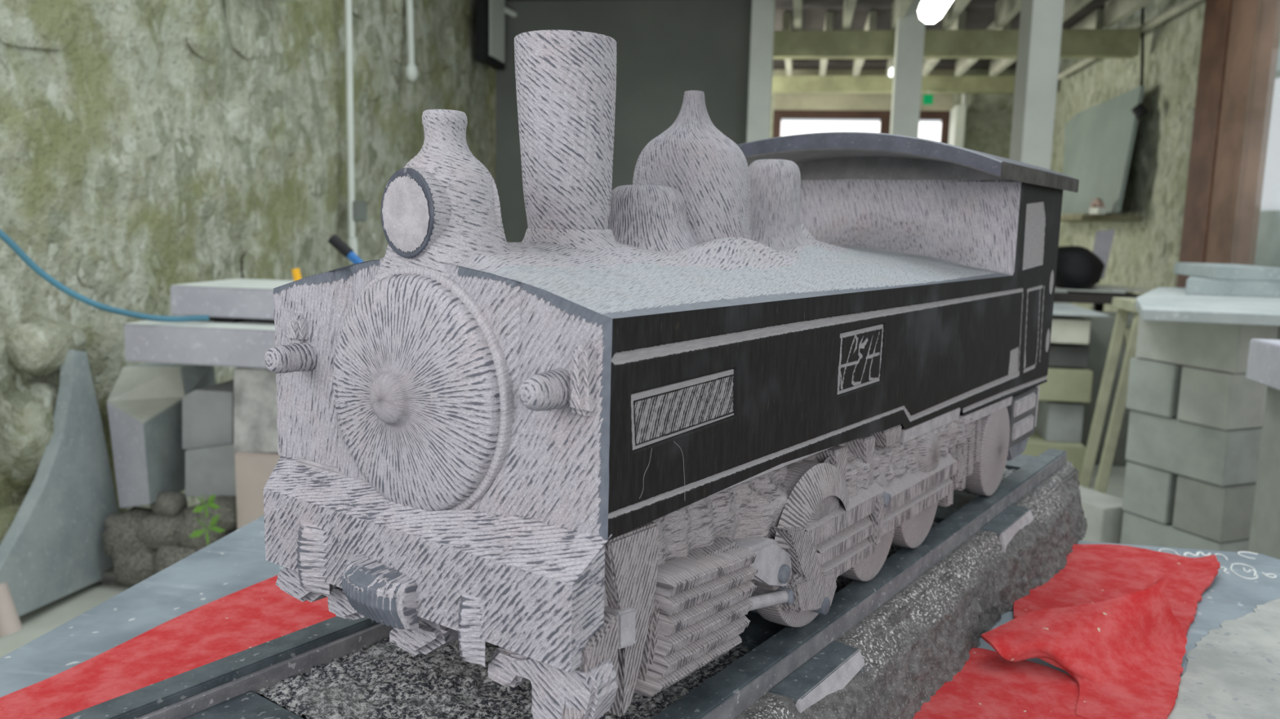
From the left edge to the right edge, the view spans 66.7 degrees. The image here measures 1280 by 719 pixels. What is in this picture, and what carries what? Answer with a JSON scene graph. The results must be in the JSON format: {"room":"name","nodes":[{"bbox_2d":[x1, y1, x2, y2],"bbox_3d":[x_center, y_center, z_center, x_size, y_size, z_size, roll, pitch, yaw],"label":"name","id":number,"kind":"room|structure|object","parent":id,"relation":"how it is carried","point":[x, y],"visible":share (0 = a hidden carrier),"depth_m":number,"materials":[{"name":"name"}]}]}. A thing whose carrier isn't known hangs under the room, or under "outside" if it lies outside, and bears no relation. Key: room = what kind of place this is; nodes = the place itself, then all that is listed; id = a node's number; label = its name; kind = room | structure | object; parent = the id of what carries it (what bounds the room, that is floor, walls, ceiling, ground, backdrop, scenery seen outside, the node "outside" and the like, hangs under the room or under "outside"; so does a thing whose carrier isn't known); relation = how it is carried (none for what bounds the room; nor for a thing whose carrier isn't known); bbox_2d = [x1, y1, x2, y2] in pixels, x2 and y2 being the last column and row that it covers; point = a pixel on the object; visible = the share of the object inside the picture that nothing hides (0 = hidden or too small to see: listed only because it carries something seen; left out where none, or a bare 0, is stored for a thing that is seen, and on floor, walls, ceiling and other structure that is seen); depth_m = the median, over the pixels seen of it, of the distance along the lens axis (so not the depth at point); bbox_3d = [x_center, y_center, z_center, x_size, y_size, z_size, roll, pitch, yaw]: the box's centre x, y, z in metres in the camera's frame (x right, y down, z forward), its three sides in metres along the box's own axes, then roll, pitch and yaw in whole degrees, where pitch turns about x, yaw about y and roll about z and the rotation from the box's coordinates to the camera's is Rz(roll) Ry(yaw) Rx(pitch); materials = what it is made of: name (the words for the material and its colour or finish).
{"room":"stone carving workshop","nodes":[
{"label":"stone carving workshop","id":0,"kind":"room"},
{"bbox_2d":[0,0,496,544],"bbox_3d":[-1.577,-1.659,6.601,0.403,4.104,10.756,3,8,9],"label":"wall","id":1,"kind":"structure","parent":0,"point":[148,147],"depth_m":4.09,"materials":[{"name":"stone"}]},
{"bbox_2d":[344,0,367,263],"bbox_3d":[-1.617,-1.329,5.523,0.068,1.560,0.147,3,8,9],"label":"conduit","id":2,"kind":"object","parent":1,"relation":"attached to","point":[357,210],"visible":0.88,"depth_m":5.48,"materials":[{"name":"white plastic"}]},
{"bbox_2d":[404,0,417,81],"bbox_3d":[-1.471,-2.091,6.254,0.080,0.596,0.100,3,8,9],"label":"pull cord","id":3,"kind":"object","parent":1,"relation":"hanging from","point":[411,70],"visible":1,"depth_m":6.24,"materials":[{"name":"white plastic"}]},
{"bbox_2d":[0,465,1125,657],"bbox_3d":[0.735,0.741,4.841,6.400,0.100,15.500,3,8,9],"label":"floor","id":4,"kind":"structure","parent":0,"point":[35,624],"depth_m":3.31,"materials":[{"name":"concrete"}]},
{"bbox_2d":[0,582,22,637],"bbox_3d":[-1.842,0.723,2.813,0.104,0.155,0.060,4,9,19],"label":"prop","id":5,"kind":"object","parent":4,"relation":"on","point":[10,623],"visible":1,"depth_m":2.80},
{"bbox_2d":[97,566,132,588],"bbox_3d":[-1.567,0.785,3.607,0.750,0.050,0.370,3,8,9],"label":"bed","id":6,"kind":"object","parent":4,"relation":"on","point":[108,579],"visible":0.18,"depth_m":3.50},
{"bbox_2d":[0,350,118,616],"bbox_3d":[-2.006,0.406,3.249,0.099,0.834,0.725,3,8,9],"label":"slab","id":7,"kind":"object","parent":6,"relation":"on","point":[52,549],"visible":0.86,"depth_m":3.35,"materials":[{"name":"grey stone"}]},
{"bbox_2d":[111,549,156,586],"bbox_3d":[-1.779,0.727,3.511,0.211,0.180,0.198,3,8,9],"label":"rubble stone","id":8,"kind":"object","parent":6,"relation":"on","point":[129,570],"visible":0.38,"depth_m":3.43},
{"bbox_2d":[104,511,124,530],"bbox_3d":[-1.860,0.607,3.519,0.120,0.098,0.122,3,8,9],"label":"rubble stone","id":9,"kind":"object","parent":8,"relation":"on","point":[111,518],"visible":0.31,"depth_m":3.48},
{"bbox_2d":[101,506,156,557],"bbox_3d":[-1.804,0.623,3.506,0.215,0.167,0.189,3,8,9],"label":"rubble stone","id":10,"kind":"object","parent":8,"relation":"on","point":[120,536],"visible":0.57,"depth_m":3.43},
{"bbox_2d":[154,545,195,573],"bbox_3d":[-1.607,0.712,3.477,0.211,0.175,0.230,3,8,9],"label":"rubble stone","id":11,"kind":"object","parent":6,"relation":"on","point":[166,557],"visible":0.2,"depth_m":3.38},
{"bbox_2d":[135,511,182,548],"bbox_3d":[-1.673,0.602,3.476,0.182,0.140,0.184,3,8,9],"label":"rubble stone","id":12,"kind":"object","parent":11,"relation":"on","point":[153,531],"visible":0.52,"depth_m":3.40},
{"bbox_2d":[150,491,187,517],"bbox_3d":[-1.678,0.516,3.469,0.114,0.093,0.111,3,8,9],"label":"rubble stone","id":13,"kind":"object","parent":12,"relation":"on","point":[168,504],"visible":0.88,"depth_m":3.43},
{"bbox_2d":[106,362,216,508],"bbox_3d":[-1.814,0.282,3.604,0.328,0.499,0.459,3,8,9],"label":"block","id":14,"kind":"object","parent":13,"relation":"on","point":[144,402],"visible":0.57,"depth_m":3.50,"materials":[{"name":"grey stone"}]},
{"bbox_2d":[173,503,231,549],"bbox_3d":[-1.534,0.591,3.457,0.189,0.155,0.185,3,8,9],"label":"rubble stone","id":15,"kind":"object","parent":11,"relation":"on","point":[189,524],"visible":0.46,"depth_m":3.38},
{"bbox_2d":[194,529,236,552],"bbox_3d":[-1.463,0.686,3.456,0.183,0.159,0.182,3,8,9],"label":"rubble stone","id":16,"kind":"object","parent":6,"relation":"on","point":[231,531],"visible":0.07,"depth_m":3.38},
{"bbox_2d":[188,511,225,544],"bbox_3d":[-1.438,0.565,3.243,0.126,0.129,0.041,3,8,9],"label":"weed","id":17,"kind":"object","parent":16,"relation":"on","point":[197,533],"visible":0.97,"depth_m":3.24,"materials":[{"name":"green plant"}]},
{"bbox_2d":[196,495,237,530],"bbox_3d":[-1.467,0.545,3.441,0.170,0.129,0.158,3,8,9],"label":"rubble stone","id":18,"kind":"object","parent":16,"relation":"on","point":[227,520],"visible":0.49,"depth_m":3.38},
{"bbox_2d":[191,494,220,517],"bbox_3d":[-1.437,0.485,3.231,0.094,0.096,0.036,3,8,9],"label":"weed","id":19,"kind":"object","parent":18,"relation":"on","point":[211,499],"visible":1,"depth_m":3.23,"materials":[{"name":"green plant"}]},
{"bbox_2d":[185,442,235,496],"bbox_3d":[-1.497,0.372,3.615,0.216,0.208,0.320,3,8,9],"label":"stone block","id":20,"kind":"object","parent":18,"relation":"on","point":[210,470],"visible":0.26,"depth_m":3.46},
{"bbox_2d":[182,379,233,449],"bbox_3d":[-1.526,0.201,3.616,0.207,0.221,0.280,3,8,9],"label":"stone block","id":21,"kind":"object","parent":20,"relation":"on","point":[207,412],"visible":0.58,"depth_m":3.48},
{"bbox_2d":[234,451,279,529],"bbox_3d":[-1.065,0.574,3.469,0.616,0.531,0.320,3,8,9],"label":"stone block","id":22,"kind":"object","parent":4,"relation":"on","point":[253,470],"visible":0.12,"depth_m":3.33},
{"bbox_2d":[233,367,278,453],"bbox_3d":[-1.108,0.155,3.428,0.529,0.319,0.300,3,8,9],"label":"stone block","id":23,"kind":"object","parent":22,"relation":"on","point":[255,389],"visible":0.23,"depth_m":3.31,"materials":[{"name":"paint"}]},
{"bbox_2d":[124,316,275,368],"bbox_3d":[-0.968,-0.060,3.451,1.499,0.130,0.550,3,8,9],"label":"stone slab","id":24,"kind":"object","parent":23,"relation":"on","point":[245,344],"visible":0.32,"depth_m":3.26,"materials":[{"name":"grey stone"}]},
{"bbox_2d":[0,229,208,322],"bbox_3d":[-1.730,-0.286,3.091,0.669,0.366,0.097,-6,11,-43],"label":"air hose","id":25,"kind":"object","parent":24,"relation":"on","point":[3,236],"visible":1,"depth_m":3.07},
{"bbox_2d":[169,278,293,319],"bbox_3d":[-0.886,-0.202,3.485,1.461,0.106,0.420,3,8,9],"label":"stone slab","id":26,"kind":"object","parent":24,"relation":"on","point":[237,298],"visible":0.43,"depth_m":3.37,"materials":[{"name":"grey stone"}]},
{"bbox_2d":[291,267,302,280],"bbox_3d":[-1.206,-0.275,3.436,0.046,0.096,0.028,3,8,9],"label":"marker pen","id":27,"kind":"object","parent":26,"relation":"on","point":[296,274],"visible":0.42,"depth_m":3.42,"materials":[{"name":"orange plastic"}]},
{"bbox_2d":[328,234,363,264],"bbox_3d":[-1.004,-0.344,3.392,0.169,0.180,0.038,3,8,9],"label":"tool","id":28,"kind":"object","parent":26,"relation":"on","point":[335,241],"visible":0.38,"depth_m":3.38,"materials":[{"name":"plastic"}]},
{"bbox_2d":[213,316,253,322],"bbox_3d":[-1.424,-0.162,3.564,0.080,0.020,0.350,3,8,9],"label":"spacer","id":29,"kind":"object","parent":24,"relation":"on","point":[215,319],"visible":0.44,"depth_m":3.40,"materials":[{"name":"black rubber"}]},
{"bbox_2d":[495,0,751,242],"bbox_3d":[-0.166,-1.806,8.013,2.089,4.000,0.100,3,8,9],"label":"wall","id":30,"kind":"structure","parent":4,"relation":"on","point":[666,49],"depth_m":7.85,"materials":[{"name":"paint"}]},
{"bbox_2d":[0,515,1279,718],"bbox_3d":[0.119,0.832,0.769,1.830,0.841,2.015,3,8,9],"label":"table","id":31,"kind":"object","parent":4,"relation":"on","point":[1230,664],"visible":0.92,"depth_m":1.24,"materials":[{"name":"stone"}]},
{"bbox_2d":[0,574,336,718],"bbox_3d":[-0.479,0.332,1.182,0.216,0.004,0.552,5,9,21],"label":"sheet","id":32,"kind":"object","parent":31,"relation":"on","point":[260,613],"visible":0.57,"depth_m":1.13,"materials":[{"name":"red fabric"}]},
{"bbox_2d":[59,448,1087,718],"bbox_3d":[0.163,0.291,1.193,0.486,0.117,1.692,7,10,36],"label":"track base","id":33,"kind":"object","parent":31,"relation":"on","point":[885,645],"visible":0.48,"depth_m":0.94,"materials":[{"name":"stone"}]},
{"bbox_2d":[262,29,1079,718],"bbox_3d":[0.162,-0.056,1.245,0.440,0.557,1.302,7,10,36],"label":"locomotive","id":34,"kind":"object","parent":33,"relation":"on","point":[700,393],"visible":1,"depth_m":0.83,"materials":[{"name":"stone"}]},
{"bbox_2d":[373,109,508,278],"bbox_3d":[-0.148,-0.130,0.794,0.132,0.141,0.113,6,9,30],"label":"lamp","id":35,"kind":"object","parent":34,"relation":"on","point":[441,213],"depth_m":0.75,"materials":[{"name":"white stone"}]},
{"bbox_2d":[912,648,1083,718],"bbox_3d":[0.391,0.375,1.034,0.186,0.003,0.300,5,9,26],"label":"sheet","id":36,"kind":"object","parent":31,"relation":"on","point":[988,686],"visible":0.87,"depth_m":1.07,"materials":[{"name":"red fabric"}]},
{"bbox_2d":[981,577,1186,718],"bbox_3d":[0.517,0.319,1.136,0.205,0.091,0.273,7,10,33],"label":"sheet","id":37,"kind":"object","parent":31,"relation":"on","point":[1124,655],"visible":1,"depth_m":1.14,"materials":[{"name":"red fabric"}]},
{"bbox_2d":[1013,544,1220,635],"bbox_3d":[0.698,0.318,1.409,0.275,0.024,0.400,5,9,24],"label":"sheet","id":38,"kind":"object","parent":31,"relation":"on","point":[1091,573],"visible":0.67,"depth_m":1.43,"materials":[{"name":"red fabric"}]},
{"bbox_2d":[948,104,966,147],"bbox_3d":[3.447,-1.442,10.815,0.104,2.661,0.450,3,8,9],"label":"tall cabinet","id":39,"kind":"object","parent":4,"relation":"on","point":[957,113],"visible":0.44,"depth_m":10.46,"materials":[{"name":"white plastic"}]},
{"bbox_2d":[1021,430,1086,480],"bbox_3d":[2.207,0.525,5.437,0.368,0.228,0.600,3,8,9],"label":"plinth","id":40,"kind":"object","parent":4,"relation":"on","point":[1037,445],"visible":0.14,"depth_m":5.14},
{"bbox_2d":[1034,400,1084,443],"bbox_3d":[2.300,0.317,5.367,0.178,0.209,0.350,3,8,9],"label":"block","id":41,"kind":"object","parent":4,"relation":"on","point":[1056,421],"visible":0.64,"depth_m":5.20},
{"bbox_2d":[1038,366,1093,403],"bbox_3d":[2.239,0.105,5.373,0.349,0.168,0.500,3,8,9],"label":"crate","id":42,"kind":"object","parent":41,"relation":"on","point":[1070,384],"visible":0.39,"depth_m":5.12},
{"bbox_2d":[1048,342,1089,368],"bbox_3d":[2.240,-0.047,5.377,0.334,0.112,0.450,3,8,9],"label":"block","id":43,"kind":"object","parent":42,"relation":"on","point":[1061,355],"visible":0.38,"depth_m":5.15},
{"bbox_2d":[1050,315,1090,344],"bbox_3d":[2.190,-0.179,5.316,0.386,0.125,0.450,3,8,9],"label":"block","id":44,"kind":"object","parent":43,"relation":"on","point":[1064,329],"visible":0.36,"depth_m":5.08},
{"bbox_2d":[1052,302,1110,317],"bbox_3d":[2.245,-0.286,5.420,0.476,0.012,0.800,3,8,9],"label":"stone slab","id":45,"kind":"object","parent":44,"relation":"on","point":[1059,308],"visible":0.49,"depth_m":5.17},
{"bbox_2d":[1053,290,1140,312],"bbox_3d":[2.982,-0.020,6.870,0.784,0.939,0.800,3,8,9],"label":"work table","id":46,"kind":"object","parent":4,"relation":"on","point":[1098,300],"visible":0.12,"depth_m":6.43,"materials":[{"name":"brown wood"}]},
{"bbox_2d":[1054,290,1067,292],"bbox_3d":[2.690,-0.497,6.801,0.400,0.010,0.500,2,8,3],"label":"paper sheet","id":47,"kind":"object","parent":46,"relation":"on","point":[1055,291],"visible":0.14,"depth_m":6.54,"materials":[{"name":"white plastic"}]},
{"bbox_2d":[1054,286,1125,293],"bbox_3d":[3.085,-0.490,6.736,0.450,0.010,0.500,4,9,20],"label":"paper sheet","id":48,"kind":"object","parent":46,"relation":"on","point":[1055,287],"visible":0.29,"depth_m":6.53,"materials":[{"name":"white paper"}]},
{"bbox_2d":[1055,245,1104,288],"bbox_3d":[2.941,-0.631,6.636,0.425,0.288,0.285,3,8,9],"label":"backpack","id":49,"kind":"object","parent":48,"relation":"on","point":[1077,267],"visible":0.74,"depth_m":6.53,"materials":[{"name":"black fabric"}]},
{"bbox_2d":[1089,284,1151,291],"bbox_3d":[3.233,-0.495,6.711,0.300,0.010,0.500,0,8,-8],"label":"paper sheet","id":50,"kind":"object","parent":48,"relation":"on","point":[1106,287],"visible":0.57,"depth_m":6.56,"materials":[{"name":"white paper"}]},
{"bbox_2d":[1092,229,1115,279],"bbox_3d":[3.303,-0.756,6.960,0.121,0.350,0.235,7,10,33],"label":"tile","id":51,"kind":"structure","parent":46,"relation":"on","point":[1103,242],"depth_m":6.96,"materials":[{"name":"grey stone"}]},
{"bbox_2d":[1079,485,1126,543],"bbox_3d":[1.934,0.691,4.288,0.207,0.208,0.432,-2,9,-23],"label":"concrete block","id":52,"kind":"object","parent":4,"relation":"on","point":[1103,513],"visible":0.19,"depth_m":4.09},
{"bbox_2d":[1079,311,1134,466],"bbox_3d":[2.828,0.163,5.846,0.438,0.860,0.500,3,8,9],"label":"base cabinet","id":53,"kind":"object","parent":4,"relation":"on","point":[1101,328],"visible":0.16,"depth_m":5.62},
{"bbox_2d":[1079,297,1139,493],"bbox_3d":[2.465,0.220,4.814,0.421,1.027,0.310,3,8,9],"label":"wooden plank","id":54,"kind":"object","parent":4,"relation":"on","point":[1124,305],"visible":0.39,"depth_m":4.87,"materials":[{"name":"brown wood"}]},
{"bbox_2d":[1134,287,1279,326],"bbox_3d":[2.450,-0.240,4.004,0.709,0.035,2.200,7,10,35],"label":"stone slab","id":55,"kind":"object","parent":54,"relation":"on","point":[1159,304],"visible":0.94,"depth_m":3.36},
{"bbox_2d":[1185,276,1279,297],"bbox_3d":[2.848,-0.344,4.443,0.573,0.065,1.255,7,10,35],"label":"stone slab","id":56,"kind":"object","parent":55,"relation":"on","point":[1194,285],"visible":0.79,"depth_m":4.04,"materials":[{"name":"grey stone"}]},
{"bbox_2d":[1173,262,1279,281],"bbox_3d":[2.584,-0.387,4.276,0.271,0.055,0.500,3,8,9],"label":"stone slab","id":57,"kind":"object","parent":56,"relation":"on","point":[1234,272],"visible":1,"depth_m":4.05,"materials":[{"name":"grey stone"}]},
{"bbox_2d":[1120,511,1249,552],"bbox_3d":[2.165,0.757,3.865,0.207,0.208,0.432,-2,9,-23],"label":"concrete block","id":58,"kind":"object","parent":4,"relation":"on","point":[1136,530],"visible":0.27,"depth_m":3.83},
{"bbox_2d":[1121,461,1178,524],"bbox_3d":[2.228,0.526,3.991,0.432,0.208,0.207,-2,9,-23],"label":"concrete block","id":59,"kind":"object","parent":58,"relation":"on","point":[1149,492],"visible":0.47,"depth_m":3.89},
{"bbox_2d":[1124,409,1262,486],"bbox_3d":[2.167,0.334,3.817,0.207,0.208,0.432,-2,9,-23],"label":"concrete block","id":60,"kind":"object","parent":59,"relation":"on","point":[1210,455],"visible":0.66,"depth_m":3.69,"materials":[{"name":"concrete"}]},
{"bbox_2d":[1125,357,1186,417],"bbox_3d":[2.220,0.103,3.942,0.432,0.208,0.207,-2,9,-23],"label":"concrete block","id":61,"kind":"object","parent":60,"relation":"on","point":[1153,388],"visible":0.47,"depth_m":3.84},
{"bbox_2d":[1177,365,1267,430],"bbox_3d":[2.310,0.136,3.728,0.432,0.208,0.207,-2,9,-23],"label":"concrete block","id":62,"kind":"object","parent":60,"relation":"on","point":[1217,399],"visible":0.76,"depth_m":3.61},
{"bbox_2d":[1135,315,1278,373],"bbox_3d":[2.174,-0.085,3.749,0.207,0.208,0.432,-2,9,-23],"label":"concrete block","id":63,"kind":"object","parent":62,"relation":"on","point":[1220,347],"visible":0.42,"depth_m":3.65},
{"bbox_2d":[1277,326,1279,339],"bbox_3d":[2.382,-0.092,3.836,0.207,0.208,0.432,-2,9,-23],"label":"concrete block","id":64,"kind":"object","parent":62,"relation":"on","point":[1278,332],"visible":0.02,"depth_m":3.60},
{"bbox_2d":[1172,475,1256,542],"bbox_3d":[2.319,0.559,3.777,0.432,0.208,0.207,-2,9,-23],"label":"concrete block","id":65,"kind":"object","parent":58,"relation":"on","point":[1218,513],"visible":0.74,"depth_m":3.65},
{"bbox_2d":[1248,386,1279,559],"bbox_3d":[1.875,0.548,2.702,0.250,0.942,0.220,3,8,9],"label":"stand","id":66,"kind":"object","parent":4,"relation":"on","point":[1264,535],"visible":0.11,"depth_m":2.73,"materials":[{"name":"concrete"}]},
{"bbox_2d":[1245,338,1279,391],"bbox_3d":[1.889,0.023,2.632,0.350,0.117,0.250,3,8,9],"label":"block","id":67,"kind":"object","parent":66,"relation":"on","point":[1263,368],"visible":1,"depth_m":2.68,"materials":[{"name":"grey stone"}]},
{"bbox_2d":[746,0,775,142],"bbox_3d":[0.927,-1.722,7.613,0.268,4.000,0.350,3,8,9],"label":"support column","id":68,"kind":"structure","parent":0,"point":[763,11],"depth_m":7.42,"materials":[{"name":"paint"}]},
{"bbox_2d":[505,0,1106,69],"bbox_3d":[1.475,-2.985,8.549,5.050,0.060,5.600,3,8,9],"label":"ceiling","id":69,"kind":"structure","parent":0,"point":[980,14],"depth_m":8.31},
{"bbox_2d":[475,0,505,70],"bbox_3d":[-1.170,-2.783,7.659,0.090,0.900,0.500,3,8,9],"label":"wall panel","id":70,"kind":"object","parent":69,"relation":"attached to","point":[490,14],"visible":1,"depth_m":7.56,"materials":[{"name":"black metal"}]},
{"bbox_2d":[504,6,516,17],"bbox_3d":[-1.007,-2.825,7.998,0.050,0.147,0.634,8,10,37],"label":"brace","id":71,"kind":"object","parent":70,"relation":"attached to","point":[508,11],"visible":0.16,"depth_m":7.91,"materials":[{"name":"white metal"}]},
{"bbox_2d":[782,11,792,75],"bbox_3d":[1.413,-2.969,9.278,0.060,0.160,2.500,3,8,9],"label":"joist","id":72,"kind":"object","parent":69,"relation":"attached to","point":[786,26],"visible":0.69,"depth_m":8.07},
{"bbox_2d":[792,0,802,29],"bbox_3d":[1.110,-2.620,6.839,0.060,0.195,2.040,3,8,9],"label":"joist","id":73,"kind":"object","parent":69,"relation":"attached to","point":[797,4],"visible":1,"depth_m":7.30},
{"bbox_2d":[819,11,833,75],"bbox_3d":[1.758,-2.953,9.223,0.060,0.160,2.500,3,8,9],"label":"joist","id":74,"kind":"object","parent":69,"relation":"attached to","point":[829,15],"visible":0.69,"depth_m":8.01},
{"bbox_2d":[842,0,856,29],"bbox_3d":[1.485,-2.603,6.779,0.060,0.195,2.040,3,8,9],"label":"joist","id":75,"kind":"object","parent":69,"relation":"attached to","point":[849,6],"visible":1,"depth_m":7.29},
{"bbox_2d":[853,10,876,76],"bbox_3d":[2.103,-2.937,9.168,0.060,0.160,2.500,3,8,9],"label":"joist","id":76,"kind":"object","parent":69,"relation":"attached to","point":[871,22],"visible":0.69,"depth_m":8.20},
{"bbox_2d":[886,58,893,76],"bbox_3d":[2.449,-2.920,9.113,0.060,0.160,2.500,3,8,9],"label":"joist","id":77,"kind":"object","parent":69,"relation":"attached to","point":[889,61],"visible":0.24,"depth_m":10.08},
{"bbox_2d":[888,58,893,76],"bbox_3d":[2.341,-2.816,9.017,0.044,0.365,0.150,3,8,9],"label":"lamp","id":78,"kind":"object","parent":69,"relation":"hanging from","point":[891,70],"visible":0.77,"depth_m":8.98,"materials":[{"name":"white"}]},
{"bbox_2d":[771,75,1015,93],"bbox_3d":[2.816,-2.957,10.454,3.000,0.170,0.150,3,8,9],"label":"cross beam","id":79,"kind":"structure","parent":69,"relation":"attached to","point":[935,84],"depth_m":10.42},
{"bbox_2d":[922,90,933,104],"bbox_3d":[3.044,-2.769,10.278,0.100,0.140,0.030,3,8,9],"label":"exit sign","id":80,"kind":"object","parent":79,"relation":"hanging from","point":[927,99],"visible":1,"depth_m":10.27,"materials":[{"name":"green"}]},
{"bbox_2d":[890,0,912,28],"bbox_3d":[1.860,-2.585,6.720,0.060,0.195,2.040,3,8,9],"label":"joist","id":81,"kind":"object","parent":69,"relation":"attached to","point":[900,7],"visible":0.8,"depth_m":7.22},
{"bbox_2d":[922,9,966,76],"bbox_3d":[2.794,-2.904,9.058,0.060,0.160,2.500,3,8,9],"label":"joist","id":82,"kind":"object","parent":69,"relation":"attached to","point":[928,64],"visible":0.38,"depth_m":8.35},
{"bbox_2d":[941,0,970,28],"bbox_3d":[2.244,-2.567,6.658,0.060,0.195,2.040,3,8,9],"label":"joist","id":83,"kind":"object","parent":69,"relation":"attached to","point":[956,7],"visible":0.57,"depth_m":7.20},
{"bbox_2d":[954,19,1011,76],"bbox_3d":[3.139,-2.888,9.003,0.060,0.160,2.500,3,8,9],"label":"joist","id":84,"kind":"object","parent":69,"relation":"attached to","point":[962,65],"visible":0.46,"depth_m":9.59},
{"bbox_2d":[989,58,1017,76],"bbox_3d":[3.485,-2.872,8.948,0.060,0.160,2.500,3,8,9],"label":"joist","id":85,"kind":"object","parent":69,"relation":"attached to","point":[997,65],"visible":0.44,"depth_m":9.75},
{"bbox_2d":[994,0,1021,28],"bbox_3d":[2.639,-2.548,6.596,0.060,0.195,2.040,3,8,9],"label":"joist","id":86,"kind":"object","parent":69,"relation":"attached to","point":[1006,10],"visible":1,"depth_m":7.25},
{"bbox_2d":[1062,0,1091,22],"bbox_3d":[3.034,-2.530,6.533,0.060,0.195,2.040,3,8,9],"label":"joist","id":87,"kind":"object","parent":69,"relation":"attached to","point":[1070,6],"visible":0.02,"depth_m":6.93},
{"bbox_2d":[1070,8,1104,28],"bbox_3d":[3.830,-2.855,8.893,0.060,0.160,2.500,3,8,9],"label":"joist","id":88,"kind":"object","parent":69,"relation":"attached to","point":[1095,20],"visible":0.14,"depth_m":7.75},
{"bbox_2d":[1102,0,1153,27],"bbox_3d":[3.428,-2.511,6.470,0.060,0.195,2.040,3,8,9],"label":"joist","id":89,"kind":"object","parent":69,"relation":"attached to","point":[1115,11],"visible":1,"depth_m":7.13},
{"bbox_2d":[1140,6,1144,102],"bbox_3d":[3.854,-2.329,7.479,0.024,0.883,0.205,3,8,9],"label":"vertical pipe","id":90,"kind":"object","parent":69,"relation":"hanging from","point":[1142,55],"visible":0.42,"depth_m":7.45,"materials":[{"name":"grey metal"}]},
{"bbox_2d":[769,69,1016,159],"bbox_3d":[1.899,-1.787,11.408,5.200,3.100,0.200,3,8,9],"label":"wall","id":91,"kind":"structure","parent":0,"point":[782,101],"depth_m":10.90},
{"bbox_2d":[772,109,950,143],"bbox_3d":[2.494,-1.529,11.294,1.984,2.650,0.100,3,8,9],"label":"window","id":92,"kind":"structure","parent":91,"relation":"in","point":[936,131],"depth_m":11.12,"materials":[{"name":"white"}]},
{"bbox_2d":[961,93,967,147],"bbox_3d":[3.578,-1.714,10.935,0.091,2.573,0.060,3,8,9],"label":"pipe","id":93,"kind":"object","parent":91,"relation":"attached to","point":[964,96],"visible":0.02,"depth_m":10.75,"materials":[{"name":"white plastic"}]},
{"bbox_2d":[889,0,925,137],"bbox_3d":[2.033,-1.681,7.512,0.297,4.000,0.300,3,8,9],"label":"support column","id":94,"kind":"structure","parent":0,"point":[910,28],"depth_m":7.35,"materials":[{"name":"paint"}]},
{"bbox_2d":[917,0,952,22],"bbox_3d":[1.304,-2.344,3.909,0.120,1.657,1.300,3,8,9],"label":"ceiling lamp","id":95,"kind":"object","parent":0,"point":[929,11],"visible":1,"depth_m":4.44,"materials":[{"name":"white"}]},
{"bbox_2d":[773,28,1140,58],"bbox_3d":[2.394,-2.518,7.771,2.950,0.200,0.150,3,8,9],"label":"cross beam","id":96,"kind":"structure","parent":0,"point":[1076,43],"depth_m":7.69,"materials":[{"name":"wood"}]},
{"bbox_2d":[1008,0,1064,169],"bbox_3d":[2.428,-1.458,6.020,0.275,4.000,0.450,3,8,9],"label":"support column","id":97,"kind":"structure","parent":0,"point":[1041,21],"depth_m":5.84,"materials":[{"name":"paint"}]},
{"bbox_2d":[1050,0,1205,311],"bbox_3d":[4.227,-1.787,8.654,0.283,4.008,4.828,3,8,9],"label":"wall","id":98,"kind":"structure","parent":0,"point":[1144,255],"depth_m":7.46,"materials":[{"name":"paint"}]},
{"bbox_2d":[1060,214,1142,222],"bbox_3d":[3.847,-1.247,8.618,0.470,0.040,2.231,3,8,9],"label":"wall ledge","id":99,"kind":"object","parent":98,"relation":"attached to","point":[1073,218],"visible":0.71,"depth_m":7.55,"materials":[{"name":"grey wood"}]},
{"bbox_2d":[1088,198,1106,214],"bbox_3d":[3.530,-1.183,7.503,0.060,0.124,0.249,3,8,9],"label":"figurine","id":100,"kind":"object","parent":99,"relation":"on","point":[1097,206],"visible":1,"depth_m":7.45,"materials":[{"name":"ceramic"}]},
{"bbox_2d":[1061,85,1145,213],"bbox_3d":[3.891,-1.734,8.400,0.119,0.946,2.101,3,8,9],"label":"stone slab","id":101,"kind":"object","parent":99,"relation":"on","point":[1100,139],"visible":0.98,"depth_m":8.06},
{"bbox_2d":[1131,102,1148,119],"bbox_3d":[3.709,-1.845,7.219,0.115,0.114,0.090,8,10,38],"label":"clamp","id":102,"kind":"object","parent":101,"relation":"attached to","point":[1140,110],"visible":1,"depth_m":7.19,"materials":[{"name":"black metal"}]},
{"bbox_2d":[1057,0,1201,80],"bbox_3d":[3.965,-2.626,8.090,0.060,0.059,3.844,3,8,9],"label":"pipe","id":103,"kind":"object","parent":98,"relation":"attached to","point":[1184,4],"visible":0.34,"depth_m":7.16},
{"bbox_2d":[1176,0,1279,287],"bbox_3d":[3.368,-1.011,4.462,0.250,3.600,4.086,3,8,9],"label":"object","id":104,"kind":"structure","parent":98,"relation":"in","point":[1240,44],"depth_m":5.85,"materials":[{"name":"brown wood"}]},
{"label":"outside","id":105,"kind":"structure","parent":0,"visible":0},
{"bbox_3d":[35.639,-0.770,22.125,56.700,0.280,65.000,3,8,9],"label":"ground","id":106,"kind":"structure","parent":105,"visible":0},
{"bbox_2d":[1253,210,1279,267],"bbox_3d":[14.668,-3.759,31.834,0.600,1.838,52.000,3,8,9],"label":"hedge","id":107,"kind":"object","parent":106,"relation":"on","point":[1268,244],"visible":0.02,"depth_m":18.96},
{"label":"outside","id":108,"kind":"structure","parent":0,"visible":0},
{"bbox_2d":[1275,40,1279,78],"bbox_3d":[11.750,-6.697,19.632,0.400,2.600,36.000,3,8,9],"label":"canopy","id":109,"kind":"object","parent":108,"point":[1277,69],"visible":0.02,"depth_m":16.82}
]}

